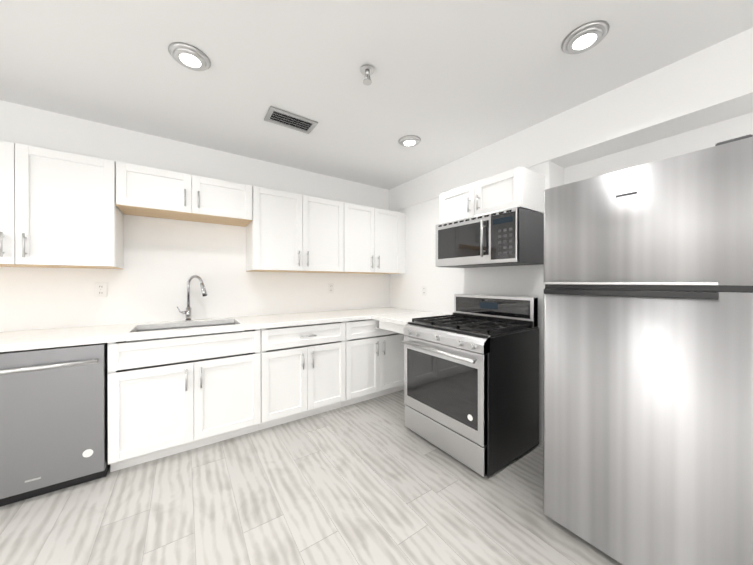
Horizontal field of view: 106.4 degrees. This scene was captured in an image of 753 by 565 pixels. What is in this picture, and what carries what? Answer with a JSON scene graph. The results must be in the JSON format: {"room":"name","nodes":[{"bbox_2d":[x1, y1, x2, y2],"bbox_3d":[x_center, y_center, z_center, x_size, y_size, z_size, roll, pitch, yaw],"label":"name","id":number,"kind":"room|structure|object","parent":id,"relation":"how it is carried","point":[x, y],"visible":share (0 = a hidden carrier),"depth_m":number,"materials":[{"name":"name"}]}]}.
{"room":"kitchen","nodes":[
{"label":"kitchen","id":0,"kind":"room"},
{"bbox_2d":[0,100,389,331],"bbox_3d":[-1.918,-0.001,2.468,5.740,2.515,0.100,0,0,-34],"label":"wall","id":1,"kind":"structure","parent":0,"point":[165,260],"depth_m":2.48,"materials":[{"name":"white paint"}]},
{"bbox_2d":[0,140,123,268],"bbox_3d":[-2.341,-0.490,1.881,0.925,0.764,0.384,0,0,-34],"label":"upper cabinet","id":2,"kind":"object","parent":1,"relation":"attached to","point":[59,209],"visible":0.96,"depth_m":1.86,"materials":[{"name":"white wood"}]},
{"bbox_2d":[95,282,106,296],"bbox_3d":[-2.176,0.057,2.224,0.072,0.115,0.007,0,0,-34],"label":"electrical outlet","id":3,"kind":"object","parent":1,"relation":"attached to","point":[100,289],"visible":1,"depth_m":2.22,"materials":[{"name":"white plastic"}]},
{"bbox_2d":[116,161,252,226],"bbox_3d":[-1.579,-0.715,2.402,0.915,0.317,0.384,0,0,-34],"label":"upper cabinet","id":4,"kind":"object","parent":1,"relation":"attached to","point":[144,191],"visible":1,"depth_m":2.25,"materials":[{"name":"white wood"}]},
{"bbox_2d":[246,186,343,272],"bbox_3d":[-0.820,-0.493,2.923,0.919,0.764,0.384,0,0,-34],"label":"upper cabinet","id":5,"kind":"object","parent":1,"relation":"attached to","point":[290,232],"visible":0.98,"depth_m":2.76,"materials":[{"name":"white wood"}]},
{"bbox_2d":[328,283,333,292],"bbox_3d":[-0.539,0.068,3.345,0.072,0.115,0.007,0,0,-34],"label":"electrical outlet","id":6,"kind":"object","parent":1,"relation":"attached to","point":[330,287],"visible":1,"depth_m":3.34,"materials":[{"name":"white plastic"}]},
{"bbox_2d":[339,202,405,273],"bbox_3d":[-0.073,-0.494,3.435,0.887,0.764,0.384,0,0,-34],"label":"upper cabinet","id":7,"kind":"object","parent":1,"relation":"attached to","point":[374,240],"visible":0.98,"depth_m":3.28,"materials":[{"name":"white wood"}]},
{"bbox_2d":[0,390,621,564],"bbox_3d":[-0.504,1.312,0.409,5.740,0.100,5.100,0,0,-34],"label":"floor","id":8,"kind":"structure","parent":0,"point":[375,481],"depth_m":1.56,"materials":[{"name":"grey wood"}]},
{"bbox_2d":[0,343,109,506],"bbox_3d":[-2.120,0.824,1.836,0.598,0.868,0.658,0,0,-34],"label":"dishwasher","id":9,"kind":"object","parent":8,"relation":"on","point":[53,419],"visible":0.94,"depth_m":1.65,"materials":[{"name":"grey metal"}]},
{"bbox_2d":[108,323,260,471],"bbox_3d":[-1.496,0.819,2.294,0.926,0.875,0.664,0,0,-34],"label":"base cabinet","id":10,"kind":"object","parent":8,"relation":"on","point":[169,397],"visible":1,"depth_m":2.02,"materials":[{"name":"white wood"}]},
{"bbox_2d":[0,307,416,351],"bbox_3d":[-1.333,0.463,2.414,4.123,0.245,0.646,0,0,-34],"label":"countertop","id":11,"kind":"structure","parent":10,"relation":"on","point":[10,341],"depth_m":2.12,"materials":[{"name":"white stone"}]},
{"bbox_2d":[177,275,206,320],"bbox_3d":[-1.604,0.137,2.448,0.221,0.404,0.193,0,0,-34],"label":"faucet","id":12,"kind":"object","parent":11,"relation":"on","point":[187,312],"visible":1,"depth_m":2.47,"materials":[{"name":"silver metal"}]},
{"bbox_2d":[259,322,345,429],"bbox_3d":[-0.789,0.818,2.778,0.783,0.875,0.664,0,0,-34],"label":"base cabinet","id":13,"kind":"object","parent":8,"relation":"on","point":[303,371],"visible":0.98,"depth_m":2.52,"materials":[{"name":"white wood"}]},
{"bbox_2d":[341,319,404,406],"bbox_3d":[-0.046,0.817,3.288,1.013,0.875,0.664,0,0,-34],"label":"base cabinet","id":14,"kind":"object","parent":8,"relation":"on","point":[374,360],"visible":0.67,"depth_m":2.94,"materials":[{"name":"white wood"}]},
{"bbox_2d":[379,321,403,333],"bbox_3d":[0.442,0.818,2.864,0.688,0.875,0.518,0,0,-34],"label":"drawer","id":15,"kind":"object","parent":8,"relation":"on","point":[397,328],"visible":0.14,"depth_m":2.72,"materials":[{"name":"white wood"}]},
{"bbox_2d":[372,311,449,325],"bbox_3d":[0.410,0.359,2.869,0.733,0.039,0.570,0,0,-34],"label":"countertop","id":16,"kind":"structure","parent":15,"relation":"on","point":[396,317],"depth_m":2.89,"materials":[{"name":"white stone"}]},
{"bbox_2d":[401,294,538,476],"bbox_3d":[0.714,0.684,2.258,0.758,1.145,0.775,0,0,-34],"label":"range","id":17,"kind":"object","parent":8,"relation":"on","point":[471,381],"visible":1,"depth_m":2.00,"materials":[{"name":"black metal"}]},
{"bbox_2d":[543,134,752,564],"bbox_3d":[1.385,0.380,1.421,0.796,1.758,0.684,0,0,-34],"label":"refrigerator","id":18,"kind":"object","parent":8,"relation":"on","point":[648,377],"visible":1,"depth_m":1.13,"materials":[{"name":"grey metal"}]},
{"bbox_2d":[0,0,752,189],"bbox_3d":[-0.504,-1.303,0.402,5.740,0.100,5.100,0,0,-34],"label":"ceiling","id":19,"kind":"structure","parent":0,"point":[452,80],"depth_m":1.64,"materials":[{"name":"white paint"}]},
{"bbox_2d":[168,42,210,70],"bbox_3d":[-1.038,-1.245,1.570,0.200,0.020,0.200,0,0,-34],"label":"recessed light","id":20,"kind":"object","parent":19,"relation":"in","point":[188,56],"visible":1,"depth_m":1.55,"materials":[{"name":"silver metal"}]},
{"bbox_2d":[264,106,317,133],"bbox_3d":[-0.661,-1.250,2.186,0.360,0.013,0.200,0,0,-34],"label":"ceiling vent","id":21,"kind":"object","parent":19,"relation":"in","point":[277,116],"visible":1,"depth_m":2.18,"materials":[{"name":"silver metal"}]},
{"bbox_2d":[360,65,373,85],"bbox_3d":[-0.054,-1.217,1.659,0.084,0.077,0.084,0,0,-34],"label":"sprinkler","id":22,"kind":"object","parent":19,"relation":"attached to","point":[367,71],"visible":1,"depth_m":1.65,"materials":[{"name":"silver metal"}]},
{"bbox_2d":[398,135,420,146],"bbox_3d":[0.294,-1.248,2.503,0.200,0.020,0.200,0,0,-34],"label":"recessed light","id":23,"kind":"object","parent":19,"relation":"in","point":[409,141],"visible":0.98,"depth_m":2.47,"materials":[{"name":"silver metal"}]},
{"bbox_2d":[561,20,608,53],"bbox_3d":[1.068,-1.245,1.448,0.200,0.020,0.200,0,0,-34],"label":"recessed light","id":24,"kind":"object","parent":19,"relation":"in","point":[585,37],"visible":1,"depth_m":1.42,"materials":[{"name":"silver metal"}]},
{"bbox_2d":[390,161,563,441],"bbox_3d":[0.905,0.156,3.112,0.355,2.196,2.030,0,0,-34],"label":"wall","id":25,"kind":"structure","parent":0,"point":[443,285],"depth_m":3.05,"materials":[{"name":"white paint"}]},
{"bbox_2d":[422,286,425,295],"bbox_3d":[0.556,0.097,3.297,0.007,0.115,0.072,0,0,-34],"label":"electrical outlet","id":26,"kind":"object","parent":25,"relation":"attached to","point":[423,290],"visible":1,"depth_m":3.29,"materials":[{"name":"white plastic"}]},
{"bbox_2d":[440,167,544,223],"bbox_3d":[0.937,-0.684,2.407,0.384,0.289,0.775,0,0,-34],"label":"upper cabinet","id":27,"kind":"object","parent":25,"relation":"attached to","point":[522,187],"visible":0.9,"depth_m":2.18,"materials":[{"name":"white wood"}]},
{"bbox_2d":[436,207,543,267],"bbox_3d":[0.909,-0.338,2.389,0.450,0.391,0.775,0,0,-34],"label":"microwave","id":28,"kind":"object","parent":27,"relation":"attached to","point":[513,236],"visible":1,"depth_m":2.15,"materials":[{"name":"grey metal"}]},
{"bbox_2d":[389,27,752,210],"bbox_3d":[1.710,-1.098,1.921,0.370,0.319,4.900,0,0,-34],"label":"soffit","id":29,"kind":"structure","parent":0,"point":[712,84],"depth_m":1.81,"materials":[{"name":"white paint"}]},
{"bbox_2d":[564,112,752,184],"bbox_3d":[2.396,0.162,1.163,0.100,2.196,2.870,0,0,-34],"label":"wall","id":30,"kind":"structure","parent":0,"point":[705,137],"depth_m":1.83,"materials":[{"name":"white paint"}]}
]}

